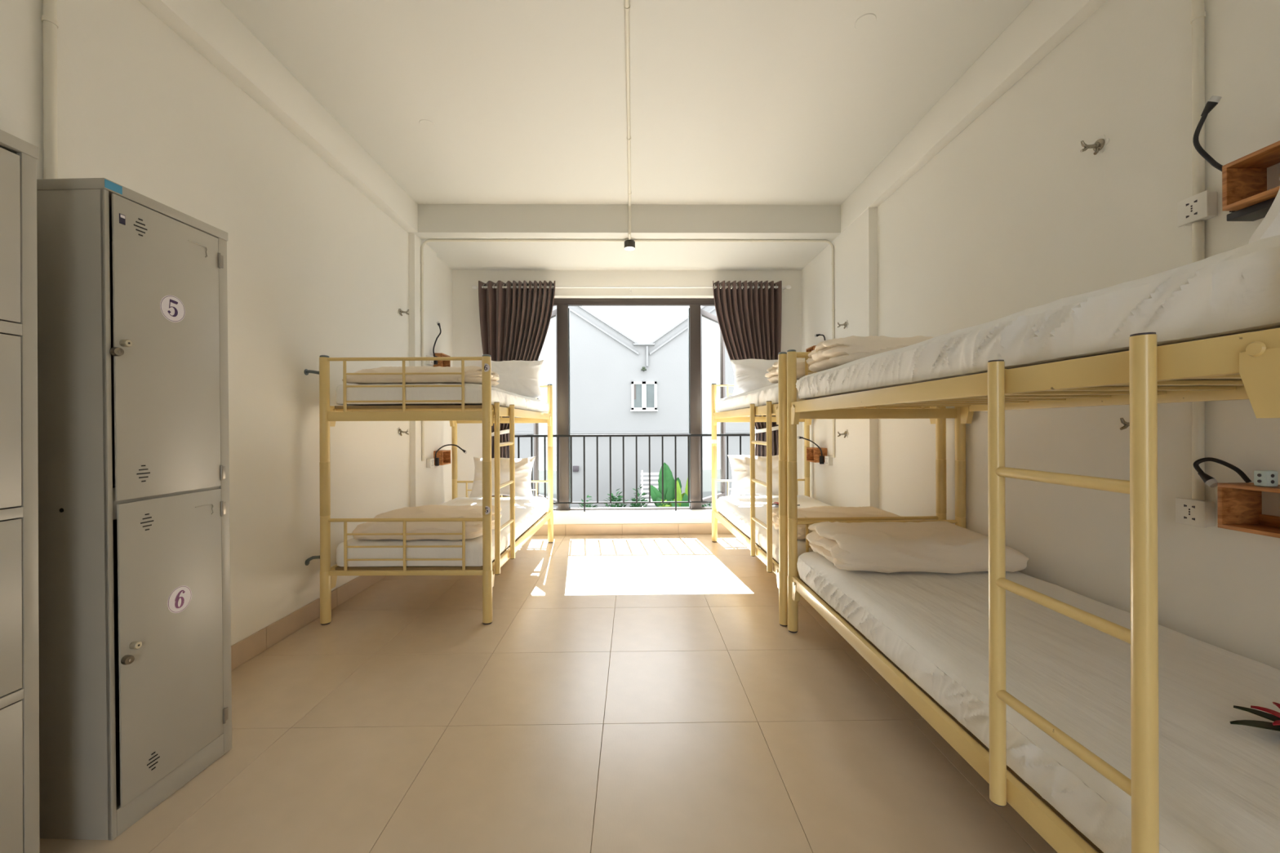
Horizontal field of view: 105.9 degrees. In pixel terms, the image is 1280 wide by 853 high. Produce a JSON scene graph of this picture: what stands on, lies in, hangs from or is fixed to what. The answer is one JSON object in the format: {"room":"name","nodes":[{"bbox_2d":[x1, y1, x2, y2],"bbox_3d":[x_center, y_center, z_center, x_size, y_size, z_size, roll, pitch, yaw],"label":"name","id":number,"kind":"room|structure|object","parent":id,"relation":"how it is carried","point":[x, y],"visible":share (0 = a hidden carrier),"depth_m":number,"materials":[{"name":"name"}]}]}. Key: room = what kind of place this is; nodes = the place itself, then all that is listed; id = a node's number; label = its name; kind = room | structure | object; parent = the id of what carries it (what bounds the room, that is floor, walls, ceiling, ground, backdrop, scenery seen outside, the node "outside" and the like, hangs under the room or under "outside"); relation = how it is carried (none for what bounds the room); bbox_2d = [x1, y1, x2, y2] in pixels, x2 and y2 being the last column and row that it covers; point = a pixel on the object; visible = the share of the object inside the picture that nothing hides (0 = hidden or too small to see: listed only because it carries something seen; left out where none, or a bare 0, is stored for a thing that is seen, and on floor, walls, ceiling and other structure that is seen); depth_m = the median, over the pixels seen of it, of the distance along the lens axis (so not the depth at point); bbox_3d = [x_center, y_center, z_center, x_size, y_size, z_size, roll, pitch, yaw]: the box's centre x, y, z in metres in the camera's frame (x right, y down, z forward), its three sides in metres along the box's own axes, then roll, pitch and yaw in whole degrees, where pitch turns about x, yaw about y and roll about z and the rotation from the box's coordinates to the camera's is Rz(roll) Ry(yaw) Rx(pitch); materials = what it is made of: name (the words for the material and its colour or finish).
{"room":"dormitory","nodes":[
{"label":"dormitory","id":0,"kind":"room"},
{"bbox_2d":[0,0,453,645],"bbox_3d":[-2.032,-0.373,1.710,0.250,3.079,6.880,0,0,-1],"label":"wall","id":1,"kind":"structure","parent":0,"point":[315,268],"depth_m":2.53,"materials":[{"name":"paint"}]},
{"bbox_2d":[41,0,58,178],"bbox_3d":[-1.939,-0.263,1.592,0.036,2.799,0.035,0,0,-1],"label":"conduit","id":2,"kind":"object","parent":1,"relation":"attached to","point":[49,16],"visible":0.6,"depth_m":1.58,"materials":[{"name":"beige"}]},
{"bbox_2d":[138,0,417,231],"bbox_3d":[-1.911,-1.791,1.212,0.090,0.244,5.880,0,0,-1],"label":"ceiling beam","id":3,"kind":"structure","parent":1,"relation":"attached to","point":[210,27],"depth_m":2.53,"materials":[{"name":"paint"}]},
{"bbox_2d":[231,575,387,671],"bbox_3d":[-1.938,1.109,1.224,0.011,0.115,5.905,0,0,-1],"label":"baseboard","id":4,"kind":"structure","parent":1,"relation":"attached to","point":[245,650],"depth_m":2.70,"materials":[{"name":"tile"}]},
{"bbox_2d":[303,368,319,375],"bbox_3d":[-1.931,-0.322,2.855,0.089,0.036,0.036,0,0,2],"label":"bar","id":5,"kind":"object","parent":1,"relation":"attached to","point":[306,371],"visible":1,"depth_m":2.84,"materials":[{"name":"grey metal"}]},
{"bbox_2d":[305,555,319,565],"bbox_3d":[-1.930,0.791,2.848,0.094,0.061,0.036,0,0,13],"label":"bar","id":6,"kind":"object","parent":1,"relation":"attached to","point":[307,562],"visible":1,"depth_m":2.84,"materials":[{"name":"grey metal"}]},
{"bbox_2d":[396,426,408,435],"bbox_3d":[-1.948,0.042,3.989,0.080,0.074,0.069,0,0,-1],"label":"wall hook","id":7,"kind":"object","parent":1,"relation":"attached to","point":[399,431],"visible":1,"depth_m":3.98,"materials":[{"name":"silver metal"}]},
{"bbox_2d":[397,306,408,315],"bbox_3d":[-1.953,-0.952,4.004,0.080,0.074,0.069,0,0,-1],"label":"wall hook","id":8,"kind":"object","parent":1,"relation":"attached to","point":[400,311],"visible":1,"depth_m":4.00,"materials":[{"name":"silver metal"}]},
{"bbox_2d":[426,355,433,365],"bbox_3d":[-1.927,-0.609,4.432,0.041,0.086,0.086,0,0,-1],"label":"wall socket","id":9,"kind":"object","parent":1,"relation":"attached to","point":[428,362],"visible":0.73,"depth_m":4.40,"materials":[{"name":"white plastic"}]},
{"bbox_2d":[426,457,434,468],"bbox_3d":[-1.923,0.336,4.432,0.041,0.086,0.086,0,0,-1],"label":"wall socket","id":10,"kind":"object","parent":1,"relation":"attached to","point":[429,462],"visible":1,"depth_m":4.39,"materials":[{"name":"white plastic"}]},
{"bbox_2d":[432,321,441,364],"bbox_3d":[-1.901,-0.781,4.516,0.047,0.404,0.076,0,0,32],"label":"reading lamp","id":11,"kind":"object","parent":1,"relation":"attached to","point":[435,362],"visible":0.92,"depth_m":4.50,"materials":[{"name":"black plastic"}]},
{"bbox_2d":[433,449,450,465],"bbox_3d":[-1.924,0.299,4.660,0.122,0.135,0.205,0,0,-1],"label":"wall box","id":12,"kind":"object","parent":1,"relation":"attached to","point":[444,455],"visible":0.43,"depth_m":4.62,"materials":[{"name":"orange wood"}]},
{"bbox_2d":[433,352,450,367],"bbox_3d":[-1.928,-0.626,4.660,0.122,0.135,0.205,0,0,-1],"label":"wall box","id":13,"kind":"object","parent":1,"relation":"attached to","point":[440,363],"visible":0.34,"depth_m":4.57,"materials":[{"name":"orange wood"}]},
{"bbox_2d":[435,444,466,466],"bbox_3d":[-1.770,0.266,4.529,0.288,0.200,0.031,0,0,-13],"label":"reading lamp","id":14,"kind":"object","parent":1,"relation":"attached to","point":[437,460],"visible":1,"depth_m":4.50,"materials":[{"name":"black plastic"}]},
{"bbox_2d":[420,239,624,461],"bbox_3d":[-1.041,-0.685,4.315,1.816,1.976,0.027,0,0,-1],"label":"conduit","id":15,"kind":"object","parent":1,"relation":"attached to","point":[424,242],"visible":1,"depth_m":4.30,"materials":[{"name":"beige plastic"}]},
{"bbox_2d":[40,533,1098,852],"bbox_3d":[-0.042,1.233,1.750,4.217,0.150,7.300,0,0,-1],"label":"floor","id":16,"kind":"structure","parent":0,"point":[620,693],"depth_m":1.83,"materials":[{"name":"tile"}]},
{"bbox_2d":[0,128,39,852],"bbox_3d":[-1.696,0.232,0.828,0.417,1.866,0.766,0,0,-1],"label":"locker","id":17,"kind":"object","parent":16,"relation":"on","point":[20,825],"visible":1,"depth_m":1.17,"materials":[{"name":"grey metal"}]},
{"bbox_2d":[36,177,231,840],"bbox_3d":[-1.682,0.235,1.551,0.464,1.857,0.391,0,0,2],"label":"locker","id":18,"kind":"object","parent":16,"relation":"on","point":[135,605],"visible":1,"depth_m":1.41,"materials":[{"name":"grey metal"}]},
{"bbox_2d":[319,354,553,625],"bbox_3d":[-1.372,0.370,3.852,1.036,1.587,2.042,0,0,0],"label":"bunk bed","id":19,"kind":"object","parent":16,"relation":"on","point":[486,414],"visible":0.9,"depth_m":2.85,"materials":[{"name":"beige metal"}]},
{"bbox_2d":[335,383,548,413],"bbox_3d":[-1.374,-0.199,3.852,0.964,0.130,1.915,0,0,0],"label":"mattress","id":20,"kind":"object","parent":19,"relation":"on","point":[473,392],"visible":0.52,"depth_m":2.90,"materials":[{"name":"white fabric"}]},
{"bbox_2d":[342,365,499,386],"bbox_3d":[-1.379,-0.326,3.111,0.902,0.119,0.445,0,0,0],"label":"blanket","id":21,"kind":"object","parent":20,"relation":"on","point":[473,374],"visible":0.61,"depth_m":2.92,"materials":[{"name":"beige fabric"}]},
{"bbox_2d":[491,360,543,398],"bbox_3d":[-1.243,-0.465,4.686,0.601,0.390,0.212,0,0,-1],"label":"pillow","id":22,"kind":"object","parent":20,"relation":"on","point":[520,377],"visible":0.66,"depth_m":4.63,"materials":[{"name":"white fabric"}]},
{"bbox_2d":[336,497,548,566],"bbox_3d":[-1.369,0.768,3.852,0.957,0.150,1.915,0,0,0],"label":"mattress","id":23,"kind":"object","parent":19,"relation":"on","point":[528,510],"visible":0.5,"depth_m":2.90,"materials":[{"name":"white fabric"}]},
{"bbox_2d":[351,505,501,540],"bbox_3d":[-1.344,0.605,3.126,0.842,0.162,0.507,0,0,0],"label":"blanket","id":24,"kind":"object","parent":23,"relation":"on","point":[473,530],"visible":0.72,"depth_m":2.92,"materials":[{"name":"beige fabric"}]},
{"bbox_2d":[469,456,535,497],"bbox_3d":[-1.329,0.487,4.675,0.620,0.389,0.218,0,0,2],"label":"pillow","id":25,"kind":"object","parent":23,"relation":"on","point":[523,467],"visible":0.7,"depth_m":4.61,"materials":[{"name":"white fabric"}]},
{"bbox_2d":[711,351,946,626],"bbox_3d":[1.252,0.359,3.847,1.020,1.587,2.087,0,0,-3],"label":"bunk bed","id":26,"kind":"object","parent":16,"relation":"on","point":[780,569],"visible":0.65,"depth_m":2.96,"materials":[{"name":"beige metal"}]},
{"bbox_2d":[715,379,804,412],"bbox_3d":[1.248,-0.215,3.847,0.940,0.141,1.960,0,0,-3],"label":"mattress","id":27,"kind":"object","parent":26,"relation":"on","point":[759,397],"visible":0.22,"depth_m":3.52,"materials":[{"name":"white fabric"}]},
{"bbox_2d":[730,359,777,395],"bbox_3d":[1.197,-0.480,4.701,0.621,0.387,0.228,0,0,2],"label":"pillow","id":28,"kind":"object","parent":27,"relation":"on","point":[749,374],"visible":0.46,"depth_m":4.64,"materials":[{"name":"white fabric"}]},
{"bbox_2d":[764,358,814,383],"bbox_3d":[1.278,-0.359,3.074,0.895,0.143,0.460,0,0,-3],"label":"blanket","id":29,"kind":"object","parent":27,"relation":"on","point":[772,375],"visible":0.09,"depth_m":3.02,"materials":[{"name":"beige fabric"}]},
{"bbox_2d":[715,494,831,562],"bbox_3d":[1.252,0.756,3.848,0.948,0.150,1.961,0,0,-3],"label":"mattress","id":30,"kind":"object","parent":26,"relation":"on","point":[736,509],"visible":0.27,"depth_m":4.03,"materials":[{"name":"white fabric"}]},
{"bbox_2d":[727,454,778,497],"bbox_3d":[1.171,0.474,4.687,0.622,0.402,0.236,0,0,3],"label":"pillow","id":31,"kind":"object","parent":30,"relation":"on","point":[740,464],"visible":0.61,"depth_m":4.62,"materials":[{"name":"white fabric"}]},
{"bbox_2d":[765,502,799,505],"bbox_3d":[1.219,0.670,4.137,0.279,0.030,0.149,0,0,21],"label":"flower","id":32,"kind":"object","parent":30,"relation":"on","point":[774,503],"visible":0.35,"depth_m":4.15,"materials":[{"name":"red plant"}]},
{"bbox_2d":[772,506,901,539],"bbox_3d":[1.288,0.597,3.086,0.872,0.156,0.454,0,0,-3],"label":"blanket","id":33,"kind":"object","parent":30,"relation":"on","point":[820,511],"visible":0.31,"depth_m":3.02,"materials":[{"name":"beige fabric"}]},
{"bbox_2d":[786,327,1279,852],"bbox_3d":[1.344,0.359,1.676,1.034,1.587,2.170,0,0,-1],"label":"bunk bed","id":34,"kind":"object","parent":16,"relation":"on","point":[1242,366],"visible":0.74,"depth_m":1.07,"materials":[{"name":"beige metal"}]},
{"bbox_2d":[795,235,1279,399],"bbox_3d":[1.340,-0.220,1.676,0.973,0.149,2.043,0,0,-1],"label":"mattress","id":35,"kind":"object","parent":34,"relation":"on","point":[1237,291],"visible":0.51,"depth_m":0.93,"materials":[{"name":"white fabric"}]},
{"bbox_2d":[805,335,933,372],"bbox_3d":[1.337,-0.374,2.451,0.894,0.153,0.470,0,0,-1],"label":"blanket","id":36,"kind":"object","parent":35,"relation":"on","point":[827,354],"visible":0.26,"depth_m":2.28,"materials":[{"name":"beige fabric"}]},
{"bbox_2d":[1248,177,1279,243],"bbox_3d":[1.364,-0.485,0.780,0.600,0.370,0.234,0,0,-4],"label":"pillow","id":37,"kind":"object","parent":35,"relation":"on","point":[1269,226],"visible":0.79,"depth_m":0.83,"materials":[{"name":"white fabric"}]},
{"bbox_2d":[796,551,1279,852],"bbox_3d":[1.344,0.751,1.676,0.970,0.159,2.043,0,0,-1],"label":"mattress","id":38,"kind":"object","parent":34,"relation":"on","point":[1220,780],"visible":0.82,"depth_m":1.24,"materials":[{"name":"white fabric"}]},
{"bbox_2d":[805,520,1029,573],"bbox_3d":[1.342,0.580,2.415,0.930,0.178,0.516,0,0,-1],"label":"blanket","id":39,"kind":"object","parent":38,"relation":"on","point":[940,546],"visible":0.98,"depth_m":2.21,"materials":[{"name":"beige fabric"}]},
{"bbox_2d":[1229,702,1279,731],"bbox_3d":[1.452,0.656,1.043,0.290,0.033,0.166,0,0,24],"label":"flower","id":40,"kind":"object","parent":38,"relation":"on","point":[1274,716],"visible":1,"depth_m":1.08,"materials":[{"name":"green plant"}]},
{"bbox_2d":[220,0,1032,204],"bbox_3d":[-0.047,-1.996,1.145,4.217,0.150,6.090,0,0,-1],"label":"ceiling","id":41,"kind":"structure","parent":0,"point":[733,102],"depth_m":2.72,"materials":[{"name":"white paint"}]},
{"bbox_2d":[418,119,435,128],"bbox_3d":[-1.346,-1.914,3.059,0.096,0.003,0.096,0,0,-1],"label":"ceiling plate","id":42,"kind":"object","parent":41,"relation":"attached to","point":[426,123],"visible":1,"depth_m":3.05,"materials":[{"name":"white paint"}]},
{"bbox_2d":[623,0,631,239],"bbox_3d":[-0.045,-1.788,1.287,0.030,0.270,5.975,0,0,-1],"label":"conduit","id":43,"kind":"object","parent":41,"relation":"attached to","point":[627,6],"visible":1,"depth_m":2.78,"materials":[{"name":"beige plastic"}]},
{"bbox_2d":[854,13,876,30],"bbox_3d":[1.072,-1.924,2.298,0.096,0.003,0.096,0,0,-1],"label":"ceiling plate","id":44,"kind":"object","parent":41,"relation":"attached to","point":[867,20],"visible":1,"depth_m":2.29,"materials":[{"name":"white paint"}]},
{"bbox_2d":[452,270,802,524],"bbox_3d":[-0.100,-0.259,5.279,4.217,2.835,0.200,0,0,-1],"label":"wall","id":45,"kind":"structure","parent":0,"point":[466,330],"depth_m":5.18,"materials":[{"name":"paint"}]},
{"bbox_2d":[407,204,840,270],"bbox_3d":[-0.100,-1.874,4.779,4.217,0.394,1.200,0,0,-1],"label":"beam","id":46,"kind":"structure","parent":45,"relation":"attached to","point":[435,221],"depth_m":4.22,"materials":[{"name":"white paint"}]},
{"bbox_2d":[624,237,635,250],"bbox_3d":[-0.093,-1.635,4.329,0.098,0.084,0.098,0,0,-1],"label":"ceiling lamp","id":47,"kind":"object","parent":46,"relation":"attached to","point":[629,245],"visible":0.99,"depth_m":4.29,"materials":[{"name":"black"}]},
{"bbox_2d":[624,246,635,250],"bbox_3d":[-0.092,-1.595,4.329,0.091,0.004,0.091,0,0,-1],"label":"diffuser","id":48,"kind":"object","parent":47,"relation":"attached to","point":[628,248],"depth_m":4.32,"materials":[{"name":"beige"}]},
{"bbox_2d":[533,297,725,510],"bbox_3d":[-0.124,-0.245,5.631,3.120,2.314,0.715,0,0,-1],"label":"window","id":49,"kind":"structure","parent":45,"relation":"in","point":[562,313],"depth_m":5.28,"materials":[{"name":"grey metal"}]},
{"bbox_2d":[471,284,791,292],"bbox_3d":[-0.082,-1.467,5.122,3.360,0.060,0.115,0,0,-1],"label":"curtain rod","id":50,"kind":"object","parent":45,"relation":"attached to","point":[474,286],"visible":0.84,"depth_m":5.08,"materials":[{"name":"white metal"}]},
{"bbox_2d":[478,280,555,497],"bbox_3d":[-1.275,-0.201,5.067,0.799,2.630,0.110,0,0,-1],"label":"curtain","id":51,"kind":"object","parent":50,"relation":"hanging from","point":[514,322],"visible":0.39,"depth_m":5.05,"materials":[{"name":"brown fabric"}]},
{"bbox_2d":[712,280,782,495],"bbox_3d":[1.129,-0.212,5.102,0.724,2.630,0.109,0,0,-1],"label":"curtain","id":52,"kind":"object","parent":50,"relation":"hanging from","point":[749,319],"visible":0.42,"depth_m":5.09,"materials":[{"name":"brown fabric"}]},
{"bbox_2d":[524,523,741,535],"bbox_3d":[-0.120,1.101,5.173,3.713,0.115,0.011,0,0,-1],"label":"baseboard","id":53,"kind":"structure","parent":45,"relation":"attached to","point":[667,528],"depth_m":5.17,"materials":[{"name":"tile"}]},
{"bbox_2d":[514,434,755,511],"bbox_3d":[-0.114,0.499,5.209,3.118,0.826,0.024,0,0,-1],"label":"guard railing","id":54,"kind":"object","parent":45,"relation":"attached to","point":[675,436],"visible":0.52,"depth_m":5.20,"materials":[{"name":"black metal"}]},
{"bbox_2d":[800,0,1279,670],"bbox_3d":[1.926,-0.390,1.768,0.267,3.079,6.880,0,0,-1],"label":"wall","id":55,"kind":"structure","parent":0,"point":[1010,216],"depth_m":2.00,"materials":[{"name":"paint"}]},
{"bbox_2d":[634,239,835,457],"bbox_3d":[0.856,-0.699,4.343,1.800,1.966,0.027,0,0,-1],"label":"conduit","id":56,"kind":"object","parent":55,"relation":"attached to","point":[830,243],"visible":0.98,"depth_m":4.34,"materials":[{"name":"beige plastic"}]},
{"bbox_2d":[805,345,816,351],"bbox_3d":[1.688,-0.692,4.633,0.122,0.135,0.205,0,0,-1],"label":"wall box","id":57,"kind":"object","parent":55,"relation":"attached to","point":[812,348],"visible":0.18,"depth_m":4.66,"materials":[{"name":"orange wood"}]},
{"bbox_2d":[797,435,824,464],"bbox_3d":[1.605,0.222,4.548,0.237,0.259,0.034,0,0,21],"label":"reading lamp","id":58,"kind":"object","parent":55,"relation":"attached to","point":[821,458],"visible":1,"depth_m":4.51,"materials":[{"name":"black plastic"}]},
{"bbox_2d":[806,447,826,462],"bbox_3d":[1.692,0.271,4.633,0.122,0.135,0.205,0,0,-1],"label":"wall box","id":59,"kind":"object","parent":55,"relation":"attached to","point":[813,454],"visible":0.72,"depth_m":4.53,"materials":[{"name":"orange wood"}]},
{"bbox_2d":[814,333,825,340],"bbox_3d":[1.707,-0.764,4.557,0.043,0.229,0.135,0,0,-27],"label":"reading lamp","id":60,"kind":"object","parent":55,"relation":"attached to","point":[816,335],"visible":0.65,"depth_m":4.58,"materials":[{"name":"black plastic"}]},
{"bbox_2d":[824,456,832,466],"bbox_3d":[1.736,0.315,4.446,0.041,0.086,0.086,0,0,-1],"label":"wall socket","id":61,"kind":"object","parent":55,"relation":"attached to","point":[828,460],"visible":1,"depth_m":4.41,"materials":[{"name":"white plastic"}]},
{"bbox_2d":[837,320,848,328],"bbox_3d":[1.716,-0.867,4.103,0.080,0.074,0.069,0,0,-1],"label":"wall hook","id":62,"kind":"object","parent":55,"relation":"attached to","point":[846,324],"visible":1,"depth_m":4.10,"materials":[{"name":"silver metal"}]},
{"bbox_2d":[837,429,848,438],"bbox_3d":[1.720,0.062,4.108,0.080,0.074,0.069,0,0,-1],"label":"wall hook","id":63,"kind":"object","parent":55,"relation":"attached to","point":[846,433],"visible":1,"depth_m":4.10,"materials":[{"name":"silver metal"}]},
{"bbox_2d":[840,0,1107,232],"bbox_3d":[1.825,-1.807,1.267,0.072,0.244,5.880,0,0,-1],"label":"ceiling beam","id":64,"kind":"structure","parent":55,"relation":"attached to","point":[1042,25],"depth_m":2.55,"materials":[{"name":"paint"}]},
{"bbox_2d":[1080,134,1109,155],"bbox_3d":[1.814,-1.132,1.942,0.080,0.074,0.069,0,0,-1],"label":"wall hook","id":65,"kind":"object","parent":55,"relation":"attached to","point":[1099,145],"visible":1,"depth_m":1.94,"materials":[{"name":"silver metal"}]},
{"bbox_2d":[1120,417,1129,430],"bbox_3d":[1.821,-0.014,1.789,0.080,0.074,0.069,0,0,-1],"label":"wall hook","id":66,"kind":"object","parent":55,"relation":"attached to","point":[1126,424],"visible":0.28,"depth_m":1.79,"materials":[{"name":"silver metal"}]},
{"bbox_2d":[1175,497,1215,528],"bbox_3d":[1.845,0.285,1.605,0.041,0.086,0.086,0,0,-1],"label":"wall socket","id":67,"kind":"object","parent":55,"relation":"attached to","point":[1196,513],"visible":1,"depth_m":1.59,"materials":[{"name":"white plastic"}]},
{"bbox_2d":[1177,190,1217,226],"bbox_3d":[1.840,-0.718,1.595,0.041,0.086,0.086,0,0,-1],"label":"wall socket","id":68,"kind":"object","parent":55,"relation":"attached to","point":[1201,206],"visible":1,"depth_m":1.58,"materials":[{"name":"white plastic"}]},
{"bbox_2d":[1190,0,1205,195],"bbox_3d":[1.843,-1.221,1.595,0.034,0.917,0.033,0,0,-1],"label":"conduit","id":69,"kind":"object","parent":55,"relation":"attached to","point":[1197,20],"visible":0.89,"depth_m":1.59,"materials":[{"name":"beige plastic"}]},
{"bbox_2d":[1191,221,1204,499],"bbox_3d":[1.847,-0.217,1.598,0.034,0.915,0.033,0,0,-1],"label":"conduit","id":70,"kind":"object","parent":55,"relation":"attached to","point":[1197,228],"visible":0.34,"depth_m":1.59,"materials":[{"name":"beige plastic"}]},
{"bbox_2d":[1192,457,1251,487],"bbox_3d":[1.808,0.157,1.496,0.060,0.117,0.123,0,0,-45],"label":"reading lamp","id":71,"kind":"object","parent":55,"relation":"attached to","point":[1207,479],"visible":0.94,"depth_m":1.51,"materials":[{"name":"black rubber"}]},
{"bbox_2d":[1192,95,1275,221],"bbox_3d":[1.809,-0.823,1.407,0.104,0.402,0.261,0,0,-1],"label":"reading lamp","id":72,"kind":"object","parent":55,"relation":"attached to","point":[1259,211],"visible":0.73,"depth_m":1.46,"materials":[{"name":"black rubber"}]},
{"bbox_2d":[1217,482,1279,537],"bbox_3d":[1.807,0.238,1.359,0.122,0.135,0.205,0,0,-1],"label":"wall box","id":73,"kind":"object","parent":55,"relation":"attached to","point":[1239,504],"visible":0.94,"depth_m":1.45,"materials":[{"name":"orange wood"}]},
{"bbox_2d":[1253,470,1278,487],"bbox_3d":[1.775,0.147,1.371,0.037,0.046,0.033,0,0,-1],"label":"plug adapter","id":74,"kind":"object","parent":73,"relation":"on","point":[1267,478],"visible":1,"depth_m":1.36,"materials":[{"name":"white plastic"}]},
{"bbox_2d":[1222,140,1279,210],"bbox_3d":[1.803,-0.712,1.344,0.122,0.135,0.205,0,0,-1],"label":"wall box","id":75,"kind":"object","parent":55,"relation":"attached to","point":[1244,179],"visible":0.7,"depth_m":1.43,"materials":[{"name":"orange wood"}]},
{"label":"outside","id":76,"kind":"structure","parent":0,"visible":0},
{"bbox_3d":[-0.148,1.984,10.699,28.000,0.150,10.600,0,0,-1],"label":"ground","id":77,"kind":"structure","parent":76,"visible":0},
{"bbox_2d":[577,495,597,507],"bbox_3d":[-1.026,1.625,9.294,0.473,0.579,0.554,0,0,-44],"label":"shrub","id":78,"kind":"object","parent":77,"relation":"on","point":[582,504],"visible":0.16,"depth_m":9.34,"materials":[{"name":"green plant"}]},
{"bbox_2d":[603,488,628,507],"bbox_3d":[-0.473,1.548,9.298,0.562,0.727,0.548,0,0,-1],"label":"shrub","id":79,"kind":"object","parent":77,"relation":"on","point":[614,499],"visible":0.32,"depth_m":9.28,"materials":[{"name":"green plant"}]},
{"bbox_2d":[514,306,755,507],"bbox_3d":[-0.169,-1.406,11.094,16.000,6.630,0.510,0,0,-1],"label":"building","id":80,"kind":"structure","parent":77,"relation":"on","point":[620,384],"depth_m":10.99,"materials":[{"name":"white paint"}]},
{"bbox_2d":[630,483,648,506],"bbox_3d":[-0.017,1.503,9.360,0.464,0.812,0.528,0,0,-1],"label":"shrub","id":81,"kind":"object","parent":77,"relation":"on","point":[635,504],"visible":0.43,"depth_m":9.35,"materials":[{"name":"green plant"}]},
{"bbox_2d":[640,470,659,506],"bbox_3d":[0.342,1.417,10.214,0.650,0.980,0.044,0,0,-1],"label":"slatted screen","id":82,"kind":"object","parent":77,"relation":"on","point":[642,473],"visible":0.28,"depth_m":10.19,"materials":[{"name":"white wood"}]},
{"bbox_2d":[656,499,670,506],"bbox_3d":[0.423,1.605,8.761,0.466,0.606,0.496,0,0,-1],"label":"shrub","id":83,"kind":"object","parent":77,"relation":"on","point":[664,505],"visible":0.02,"depth_m":8.74,"materials":[{"name":"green plant"}]},
{"bbox_2d":[650,462,684,506],"bbox_3d":[0.535,1.298,9.340,0.738,1.204,0.256,0,0,-6],"label":"banana plant","id":84,"kind":"object","parent":77,"relation":"on","point":[668,480],"visible":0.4,"depth_m":9.40,"materials":[{"name":"green plant"}]},
{"bbox_2d":[671,477,688,506],"bbox_3d":[0.862,1.302,9.171,0.570,1.156,0.214,0,0,-1],"label":"banana plant","id":85,"kind":"object","parent":77,"relation":"on","point":[679,498],"visible":0.19,"depth_m":9.18,"materials":[{"name":"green plant"}]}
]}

